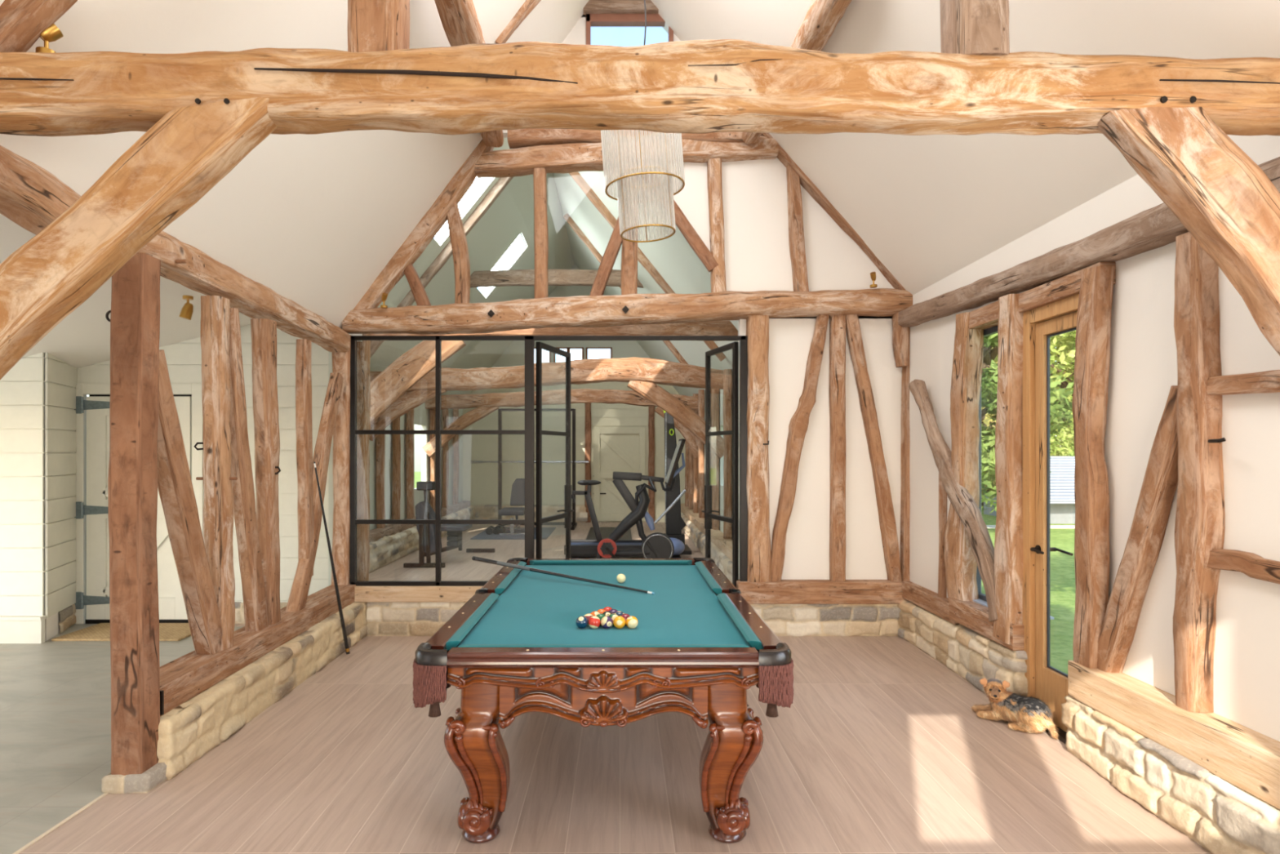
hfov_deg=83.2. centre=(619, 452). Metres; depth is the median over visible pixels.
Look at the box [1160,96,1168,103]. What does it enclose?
peg hole
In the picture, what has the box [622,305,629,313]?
plate
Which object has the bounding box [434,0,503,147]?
purlin
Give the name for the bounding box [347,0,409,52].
post
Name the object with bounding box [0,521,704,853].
floor
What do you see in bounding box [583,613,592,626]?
ball
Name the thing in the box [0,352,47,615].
wall
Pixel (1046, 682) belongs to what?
door
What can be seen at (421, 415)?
wall
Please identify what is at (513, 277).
beam
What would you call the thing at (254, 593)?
brace
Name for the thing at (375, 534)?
beam
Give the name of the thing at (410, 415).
stud
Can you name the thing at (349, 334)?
wall
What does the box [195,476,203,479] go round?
wooden peg
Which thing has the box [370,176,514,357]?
rafter
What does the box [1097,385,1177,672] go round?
brace
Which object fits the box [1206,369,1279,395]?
rail
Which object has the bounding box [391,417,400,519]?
stud
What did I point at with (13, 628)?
baseboard
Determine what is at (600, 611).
ball
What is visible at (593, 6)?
lintel
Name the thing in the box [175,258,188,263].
wooden peg
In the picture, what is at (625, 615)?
ball
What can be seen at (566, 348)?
window
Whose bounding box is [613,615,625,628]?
ball
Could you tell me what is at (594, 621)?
ball
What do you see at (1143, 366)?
wall
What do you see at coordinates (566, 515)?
door
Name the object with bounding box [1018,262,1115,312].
beam
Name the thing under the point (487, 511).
plinth gym back
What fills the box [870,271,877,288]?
spotlight
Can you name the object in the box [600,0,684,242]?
chandelier
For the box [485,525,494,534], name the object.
dumbbell
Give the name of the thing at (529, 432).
frame
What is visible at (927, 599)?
beam
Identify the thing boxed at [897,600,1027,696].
plinth
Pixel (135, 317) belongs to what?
post
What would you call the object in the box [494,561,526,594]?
cushion
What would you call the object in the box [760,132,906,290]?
rafter
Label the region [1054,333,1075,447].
tree
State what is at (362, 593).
beam
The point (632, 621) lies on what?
ball
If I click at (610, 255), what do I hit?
brace
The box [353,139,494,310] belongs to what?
rafter
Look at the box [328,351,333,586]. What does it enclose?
wall
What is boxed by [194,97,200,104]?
peg hole
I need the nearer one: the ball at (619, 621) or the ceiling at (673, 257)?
the ball at (619, 621)
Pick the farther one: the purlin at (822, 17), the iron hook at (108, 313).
the purlin at (822, 17)
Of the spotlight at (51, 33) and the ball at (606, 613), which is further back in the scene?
the ball at (606, 613)
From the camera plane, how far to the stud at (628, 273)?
6.27 m
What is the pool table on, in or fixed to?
on the boards
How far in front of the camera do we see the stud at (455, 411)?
15.32 m
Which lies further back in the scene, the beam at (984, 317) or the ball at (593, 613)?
the beam at (984, 317)
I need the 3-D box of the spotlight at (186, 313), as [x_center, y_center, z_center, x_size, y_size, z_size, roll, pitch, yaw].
[-2.769,-0.920,4.596,0.078,0.151,0.071,0,0,0]
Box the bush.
[984,422,1075,492]
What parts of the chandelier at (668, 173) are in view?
glass rod, glass rod, glass rod, glass rod, glass rod, glass rod, glass rod, glass rod, glass rod, glass rod, glass rod, glass rod, glass rod, glass rod, glass rod, glass rod, glass rod, glass rod, glass rod, glass rod, glass rod, glass rod, glass rod, glass rod, glass rod, glass rod, glass rod, glass rod, glass rod, glass rod, glass rod, glass rod, glass rod, glass rod, glass rod, glass rod, glass rod, glass rod, glass rod, glass rod, glass rod, glass rod, glass rod, glass rod, glass rod, glass rod, glass rod, glass rod, glass rod, glass rod, glass rod, glass rod, glass rod, glass rod, glass rod, glass rod, glass rod, glass rod, glass rod, glass rod, glass rod, glass rod, glass rod, glass rod, glass rod, glass rod, glass rod, glass rod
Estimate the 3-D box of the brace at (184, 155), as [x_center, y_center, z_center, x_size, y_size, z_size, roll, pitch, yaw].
[-1.904,-0.651,2.501,1.478,1.412,0.136,0,0,0]
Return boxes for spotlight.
[35,23,63,53]
[178,295,193,319]
[380,293,387,308]
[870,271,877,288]
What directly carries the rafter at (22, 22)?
on the tie beam at (692, 86)
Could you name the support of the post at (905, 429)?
on the beam at (927, 599)
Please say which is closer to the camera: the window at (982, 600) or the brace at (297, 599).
the window at (982, 600)
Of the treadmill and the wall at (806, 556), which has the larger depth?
the treadmill
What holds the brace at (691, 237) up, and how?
attached to the stud at (717, 274)
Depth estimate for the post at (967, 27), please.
2.44 m
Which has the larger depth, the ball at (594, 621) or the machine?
the machine
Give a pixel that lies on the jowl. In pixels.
(900, 334)
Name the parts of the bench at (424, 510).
frame, weight plate, weight plate, weight plate, seat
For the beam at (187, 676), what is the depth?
4.38 m
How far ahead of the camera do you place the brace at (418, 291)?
6.29 m
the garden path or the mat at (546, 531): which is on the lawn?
the garden path
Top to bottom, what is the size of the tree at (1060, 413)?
6.948 m
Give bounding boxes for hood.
[670,537,684,555]
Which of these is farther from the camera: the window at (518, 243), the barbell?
the barbell
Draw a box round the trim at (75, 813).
[12,792,108,853]
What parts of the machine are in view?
pull cord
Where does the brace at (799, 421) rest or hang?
on the beam at (784, 591)
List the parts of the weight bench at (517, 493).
seat, frame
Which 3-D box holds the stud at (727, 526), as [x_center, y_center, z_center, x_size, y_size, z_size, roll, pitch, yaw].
[1.461,0.090,9.782,0.110,2.425,0.196,0,0,0]
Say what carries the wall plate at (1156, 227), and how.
attached to the wall at (1143, 366)
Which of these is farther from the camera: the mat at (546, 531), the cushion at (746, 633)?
the mat at (546, 531)
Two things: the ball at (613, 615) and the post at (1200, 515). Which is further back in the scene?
the ball at (613, 615)
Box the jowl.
[892,311,908,367]
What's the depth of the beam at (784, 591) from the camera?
6.23 m
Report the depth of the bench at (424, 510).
10.00 m
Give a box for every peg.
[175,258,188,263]
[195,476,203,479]
[229,476,237,479]
[1208,437,1226,443]
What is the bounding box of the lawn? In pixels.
[413,471,1075,674]
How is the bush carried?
on the lawn
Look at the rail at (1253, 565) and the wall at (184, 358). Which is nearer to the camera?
the rail at (1253, 565)
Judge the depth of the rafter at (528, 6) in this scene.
5.37 m
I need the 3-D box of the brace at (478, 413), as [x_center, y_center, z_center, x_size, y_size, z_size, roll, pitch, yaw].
[-2.966,-0.449,13.399,1.423,1.082,0.148,0,0,0]
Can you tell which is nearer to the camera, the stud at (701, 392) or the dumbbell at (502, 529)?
the stud at (701, 392)
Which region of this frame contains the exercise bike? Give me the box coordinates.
[571,438,685,558]
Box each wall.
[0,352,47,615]
[40,352,77,617]
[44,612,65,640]
[77,324,328,622]
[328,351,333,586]
[349,333,362,341]
[368,391,462,529]
[462,263,685,521]
[502,14,902,579]
[697,369,732,533]
[909,134,1279,741]
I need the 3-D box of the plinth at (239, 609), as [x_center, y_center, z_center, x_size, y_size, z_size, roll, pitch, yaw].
[-3.300,1.496,6.742,1.360,0.207,0.087,0,0,0]
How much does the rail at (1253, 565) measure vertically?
0.099 m
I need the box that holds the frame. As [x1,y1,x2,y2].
[350,335,747,586]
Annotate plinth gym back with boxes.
[471,504,587,522]
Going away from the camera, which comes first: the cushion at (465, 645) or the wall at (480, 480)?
the cushion at (465, 645)
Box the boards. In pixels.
[17,635,1211,853]
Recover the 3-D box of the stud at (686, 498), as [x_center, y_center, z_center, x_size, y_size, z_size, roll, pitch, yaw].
[1.459,0.090,15.577,0.108,2.427,0.193,0,0,0]
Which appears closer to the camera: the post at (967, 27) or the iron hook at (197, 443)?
the post at (967, 27)
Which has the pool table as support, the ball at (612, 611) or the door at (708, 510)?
the ball at (612, 611)
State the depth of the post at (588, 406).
16.42 m
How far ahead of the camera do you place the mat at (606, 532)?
13.85 m
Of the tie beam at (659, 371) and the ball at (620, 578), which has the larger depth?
the tie beam at (659, 371)
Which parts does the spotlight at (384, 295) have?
lamp shade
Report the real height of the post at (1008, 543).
2.160 m
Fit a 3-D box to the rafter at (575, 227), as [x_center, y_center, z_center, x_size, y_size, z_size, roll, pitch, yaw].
[0.230,-2.699,12.600,2.438,2.979,0.131,0,0,0]
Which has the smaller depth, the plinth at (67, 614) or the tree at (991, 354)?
the plinth at (67, 614)
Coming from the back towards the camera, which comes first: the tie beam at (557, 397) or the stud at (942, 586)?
the tie beam at (557, 397)
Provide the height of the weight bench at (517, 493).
1.079 m
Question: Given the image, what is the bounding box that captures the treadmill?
[564,537,684,558]
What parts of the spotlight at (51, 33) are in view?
stem, lamp shade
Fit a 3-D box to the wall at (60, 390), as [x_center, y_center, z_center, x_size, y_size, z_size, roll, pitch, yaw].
[-4.985,-0.100,6.413,0.050,3.000,0.712,0,0,-20]
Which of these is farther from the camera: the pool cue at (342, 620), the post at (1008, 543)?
the pool cue at (342, 620)
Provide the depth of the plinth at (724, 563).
10.81 m
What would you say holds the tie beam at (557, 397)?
attached to the wall at (421, 415)
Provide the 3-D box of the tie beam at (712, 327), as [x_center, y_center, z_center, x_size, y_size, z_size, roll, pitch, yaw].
[-1.040,-1.400,8.200,5.124,0.264,0.214,0,0,0]
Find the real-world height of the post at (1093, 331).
2.068 m
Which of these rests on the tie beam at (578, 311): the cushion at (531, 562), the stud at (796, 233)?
the stud at (796, 233)
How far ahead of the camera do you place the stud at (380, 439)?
10.53 m
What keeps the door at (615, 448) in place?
in the wall at (480, 480)
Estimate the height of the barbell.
0.052 m
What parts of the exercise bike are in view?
frame, handlebar stem, screen glass, screen arm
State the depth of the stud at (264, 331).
4.81 m
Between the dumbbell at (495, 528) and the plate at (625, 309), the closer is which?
the plate at (625, 309)
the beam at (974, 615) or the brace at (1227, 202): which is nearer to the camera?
the brace at (1227, 202)
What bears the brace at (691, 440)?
attached to the tie beam at (557, 397)
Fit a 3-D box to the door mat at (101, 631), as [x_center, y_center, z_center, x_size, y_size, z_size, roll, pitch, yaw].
[-4.280,1.591,6.390,1.080,0.018,0.580,0,0,0]
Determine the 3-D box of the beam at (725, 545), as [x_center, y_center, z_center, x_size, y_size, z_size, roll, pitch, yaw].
[1.420,1.239,11.550,0.216,0.160,9.700,0,0,0]
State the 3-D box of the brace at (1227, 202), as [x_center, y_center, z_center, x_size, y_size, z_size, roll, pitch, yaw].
[2.216,-0.635,2.500,1.102,1.365,0.149,0,0,0]
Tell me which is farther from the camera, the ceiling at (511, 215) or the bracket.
the ceiling at (511, 215)
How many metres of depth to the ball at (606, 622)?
3.29 m
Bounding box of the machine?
[653,409,691,554]
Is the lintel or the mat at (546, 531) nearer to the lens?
the lintel
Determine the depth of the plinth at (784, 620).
6.25 m
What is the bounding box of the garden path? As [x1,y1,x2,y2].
[986,524,1075,528]
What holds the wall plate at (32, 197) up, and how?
on the post
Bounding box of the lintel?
[583,0,658,15]
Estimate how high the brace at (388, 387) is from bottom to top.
1.824 m
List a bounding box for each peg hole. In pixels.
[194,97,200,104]
[223,97,230,104]
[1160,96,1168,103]
[1190,96,1196,103]
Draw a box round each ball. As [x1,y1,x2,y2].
[575,615,587,628]
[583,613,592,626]
[588,615,600,628]
[590,610,599,615]
[595,613,605,626]
[596,608,606,613]
[600,615,613,628]
[602,610,612,615]
[603,606,612,611]
[608,608,617,613]
[608,613,617,626]
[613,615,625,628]
[614,610,624,615]
[616,573,626,582]
[621,613,630,626]
[626,615,638,628]
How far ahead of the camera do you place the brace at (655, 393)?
10.13 m
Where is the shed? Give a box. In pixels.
[983,456,1075,524]
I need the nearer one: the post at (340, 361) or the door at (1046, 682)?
the door at (1046, 682)
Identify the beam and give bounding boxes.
[0,39,1279,136]
[160,584,355,715]
[342,288,912,334]
[354,586,482,601]
[368,500,470,542]
[369,356,723,391]
[370,320,737,341]
[425,388,697,409]
[470,269,643,288]
[472,136,778,177]
[507,128,744,148]
[680,503,732,561]
[736,578,906,604]
[901,581,959,624]
[948,596,1024,650]
[968,300,998,329]
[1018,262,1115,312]
[1067,659,1279,808]
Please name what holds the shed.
on the lawn
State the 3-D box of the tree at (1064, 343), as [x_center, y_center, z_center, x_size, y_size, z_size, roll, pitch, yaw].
[14.059,-2.856,22.419,7.472,9.124,6.179,0,0,-27]
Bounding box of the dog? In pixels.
[969,677,1059,738]
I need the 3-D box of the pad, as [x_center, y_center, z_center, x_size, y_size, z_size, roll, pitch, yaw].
[-2.330,1.556,3.499,0.247,0.088,0.264,0,0,0]
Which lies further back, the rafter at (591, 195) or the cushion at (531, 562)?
the rafter at (591, 195)
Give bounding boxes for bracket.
[160,689,164,715]
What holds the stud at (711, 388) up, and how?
on the beam at (725, 545)
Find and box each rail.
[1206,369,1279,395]
[1207,548,1279,583]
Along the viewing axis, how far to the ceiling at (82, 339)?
5.81 m
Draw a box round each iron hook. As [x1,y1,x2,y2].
[105,310,111,321]
[194,442,203,449]
[275,466,280,474]
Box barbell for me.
[471,460,588,462]
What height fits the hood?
0.260 m
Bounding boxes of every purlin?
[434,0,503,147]
[742,0,852,144]
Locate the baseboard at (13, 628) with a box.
[0,615,46,643]
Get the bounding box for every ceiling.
[0,0,589,329]
[0,213,250,368]
[369,137,574,395]
[552,171,737,395]
[650,0,1279,294]
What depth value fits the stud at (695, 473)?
13.81 m
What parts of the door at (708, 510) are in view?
handle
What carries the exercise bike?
on the floor
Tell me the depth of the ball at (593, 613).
3.40 m
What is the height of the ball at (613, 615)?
0.058 m
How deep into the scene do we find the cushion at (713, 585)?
4.50 m
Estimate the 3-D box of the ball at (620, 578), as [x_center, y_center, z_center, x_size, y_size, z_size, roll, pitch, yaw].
[0.007,0.781,4.465,0.057,0.057,0.057,0,0,0]
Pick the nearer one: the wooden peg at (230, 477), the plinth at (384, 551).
the wooden peg at (230, 477)
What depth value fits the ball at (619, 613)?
3.40 m
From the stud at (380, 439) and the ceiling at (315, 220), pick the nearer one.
the ceiling at (315, 220)
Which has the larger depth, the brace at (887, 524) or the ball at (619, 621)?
the brace at (887, 524)
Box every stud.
[200,295,235,650]
[250,318,280,624]
[295,338,313,575]
[375,429,385,528]
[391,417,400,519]
[405,391,414,518]
[429,408,435,511]
[441,408,448,507]
[446,201,470,303]
[452,408,458,504]
[533,167,548,298]
[620,161,638,294]
[684,441,688,506]
[688,408,693,509]
[693,393,698,513]
[697,389,704,518]
[706,157,726,292]
[711,388,712,519]
[711,388,719,529]
[723,368,732,539]
[786,165,808,291]
[829,314,845,581]
[937,472,946,597]
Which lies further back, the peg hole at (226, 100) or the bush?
the bush
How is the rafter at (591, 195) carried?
attached to the ceiling at (673, 257)
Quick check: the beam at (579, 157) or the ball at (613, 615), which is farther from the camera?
the beam at (579, 157)
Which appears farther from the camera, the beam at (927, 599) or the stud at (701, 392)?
the stud at (701, 392)
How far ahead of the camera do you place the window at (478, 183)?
9.28 m
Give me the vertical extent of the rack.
2.525 m
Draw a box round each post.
[107,252,160,775]
[331,334,351,585]
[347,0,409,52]
[356,333,370,581]
[584,402,591,522]
[648,406,654,521]
[746,315,771,582]
[900,326,910,581]
[939,0,1009,54]
[943,311,983,601]
[992,293,1023,644]
[1071,266,1115,668]
[1173,231,1225,712]
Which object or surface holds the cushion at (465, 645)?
on the pool table
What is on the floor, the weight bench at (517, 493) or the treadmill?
the treadmill
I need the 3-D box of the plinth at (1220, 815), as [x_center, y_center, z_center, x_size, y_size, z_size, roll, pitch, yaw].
[2.437,1.441,1.206,0.278,0.319,5.416,0,0,1]
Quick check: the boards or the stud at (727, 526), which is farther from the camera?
the stud at (727, 526)
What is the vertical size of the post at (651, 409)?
2.750 m
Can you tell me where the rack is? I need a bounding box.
[495,408,577,529]
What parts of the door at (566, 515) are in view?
handle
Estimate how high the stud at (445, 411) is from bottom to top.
2.274 m
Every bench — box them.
[403,480,494,567]
[497,478,524,535]
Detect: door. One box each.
[74,383,204,623]
[535,341,574,558]
[593,426,645,521]
[702,341,738,587]
[1022,293,1104,744]
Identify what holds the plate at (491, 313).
attached to the tie beam at (578, 311)
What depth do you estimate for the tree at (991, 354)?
21.23 m
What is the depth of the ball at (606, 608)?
3.50 m
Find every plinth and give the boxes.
[57,604,75,633]
[156,601,367,779]
[235,601,287,623]
[366,601,466,635]
[368,505,475,573]
[680,511,732,582]
[750,604,901,636]
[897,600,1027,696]
[1061,695,1279,853]
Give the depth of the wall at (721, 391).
10.90 m
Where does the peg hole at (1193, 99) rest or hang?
attached to the tie beam at (692, 86)
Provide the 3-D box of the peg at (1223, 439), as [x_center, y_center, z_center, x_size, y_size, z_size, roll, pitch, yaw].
[2.429,-0.049,2.934,0.026,0.022,0.092,0,0,8]
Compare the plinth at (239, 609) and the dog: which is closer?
the dog
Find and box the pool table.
[413,557,793,843]
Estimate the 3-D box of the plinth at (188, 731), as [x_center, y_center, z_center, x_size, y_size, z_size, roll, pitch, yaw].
[-2.318,1.446,4.920,0.304,0.308,2.880,0,0,0]
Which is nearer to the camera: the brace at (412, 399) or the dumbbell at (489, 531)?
the brace at (412, 399)
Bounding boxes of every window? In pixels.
[436,177,488,238]
[481,234,524,292]
[534,346,612,362]
[586,13,673,44]
[973,324,1053,619]
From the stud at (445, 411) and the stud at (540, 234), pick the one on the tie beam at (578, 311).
the stud at (540, 234)
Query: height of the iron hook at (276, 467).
0.058 m
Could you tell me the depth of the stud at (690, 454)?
14.71 m
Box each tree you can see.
[981,333,1073,513]
[981,344,1053,506]
[991,330,1075,456]
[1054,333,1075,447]
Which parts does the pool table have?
rail, leg, rail, rail, rail, rail, leg, rail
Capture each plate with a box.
[0,145,350,352]
[487,309,494,317]
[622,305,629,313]
[897,156,1279,327]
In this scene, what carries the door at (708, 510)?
attached to the frame
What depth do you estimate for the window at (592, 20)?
6.34 m
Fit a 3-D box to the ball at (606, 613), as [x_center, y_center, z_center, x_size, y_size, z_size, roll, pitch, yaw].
[-0.060,0.781,3.410,0.057,0.057,0.057,0,0,17]
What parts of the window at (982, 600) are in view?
frame, sill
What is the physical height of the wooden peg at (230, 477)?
0.018 m
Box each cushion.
[445,592,499,649]
[457,644,749,647]
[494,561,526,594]
[529,560,692,564]
[694,560,721,594]
[716,592,761,649]
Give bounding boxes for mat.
[51,622,191,640]
[470,527,555,539]
[586,527,631,539]
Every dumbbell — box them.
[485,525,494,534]
[493,525,500,533]
[496,525,506,534]
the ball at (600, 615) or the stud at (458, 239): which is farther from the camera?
the stud at (458, 239)
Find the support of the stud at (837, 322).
on the beam at (784, 591)
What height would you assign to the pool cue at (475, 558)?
0.092 m
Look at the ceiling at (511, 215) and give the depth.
11.06 m
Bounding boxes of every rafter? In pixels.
[0,0,77,52]
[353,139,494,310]
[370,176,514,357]
[495,0,541,44]
[563,213,688,364]
[568,172,726,361]
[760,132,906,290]
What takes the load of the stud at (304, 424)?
attached to the brace at (297, 599)
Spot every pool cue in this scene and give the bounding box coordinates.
[313,461,350,653]
[471,555,654,594]
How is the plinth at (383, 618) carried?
on the boards
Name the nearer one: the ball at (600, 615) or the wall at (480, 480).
the ball at (600, 615)
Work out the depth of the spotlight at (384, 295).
6.15 m
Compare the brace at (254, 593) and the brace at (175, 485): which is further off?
the brace at (254, 593)
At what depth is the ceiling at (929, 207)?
4.38 m
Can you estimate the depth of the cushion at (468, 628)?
3.34 m
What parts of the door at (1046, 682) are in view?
handle, frame, outside handle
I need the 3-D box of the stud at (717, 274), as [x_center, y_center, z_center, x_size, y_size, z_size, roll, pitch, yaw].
[0.850,-1.981,6.320,0.164,1.225,0.122,0,0,0]
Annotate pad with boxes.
[101,762,167,793]
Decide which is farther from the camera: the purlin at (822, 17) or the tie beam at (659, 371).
the tie beam at (659, 371)
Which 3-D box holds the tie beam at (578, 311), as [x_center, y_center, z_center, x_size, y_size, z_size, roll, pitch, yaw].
[0.091,-1.233,6.320,4.975,0.386,0.280,0,0,0]
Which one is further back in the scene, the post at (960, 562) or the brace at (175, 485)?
the post at (960, 562)
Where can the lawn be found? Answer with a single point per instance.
(1062, 566)
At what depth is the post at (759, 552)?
6.24 m
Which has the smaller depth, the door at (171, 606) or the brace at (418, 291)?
the brace at (418, 291)
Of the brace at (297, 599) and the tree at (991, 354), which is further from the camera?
the tree at (991, 354)
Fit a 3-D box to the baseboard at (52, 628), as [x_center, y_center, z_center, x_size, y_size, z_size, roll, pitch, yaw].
[-5.680,1.495,6.410,1.640,0.210,0.680,0,0,0]
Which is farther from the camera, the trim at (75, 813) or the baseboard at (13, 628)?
the baseboard at (13, 628)
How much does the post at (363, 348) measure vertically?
2.951 m
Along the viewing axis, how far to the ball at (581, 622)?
3.29 m
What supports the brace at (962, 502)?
on the beam at (974, 615)
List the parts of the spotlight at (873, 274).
lamp shade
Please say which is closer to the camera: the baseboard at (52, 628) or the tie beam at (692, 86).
the tie beam at (692, 86)
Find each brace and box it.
[0,97,277,379]
[157,349,222,654]
[228,307,268,631]
[285,372,343,611]
[368,388,447,440]
[369,340,466,426]
[403,263,431,305]
[422,406,498,457]
[589,213,628,295]
[626,380,724,457]
[635,160,719,272]
[654,406,697,457]
[770,314,829,581]
[845,314,902,581]
[908,379,998,621]
[1097,106,1279,355]
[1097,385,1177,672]

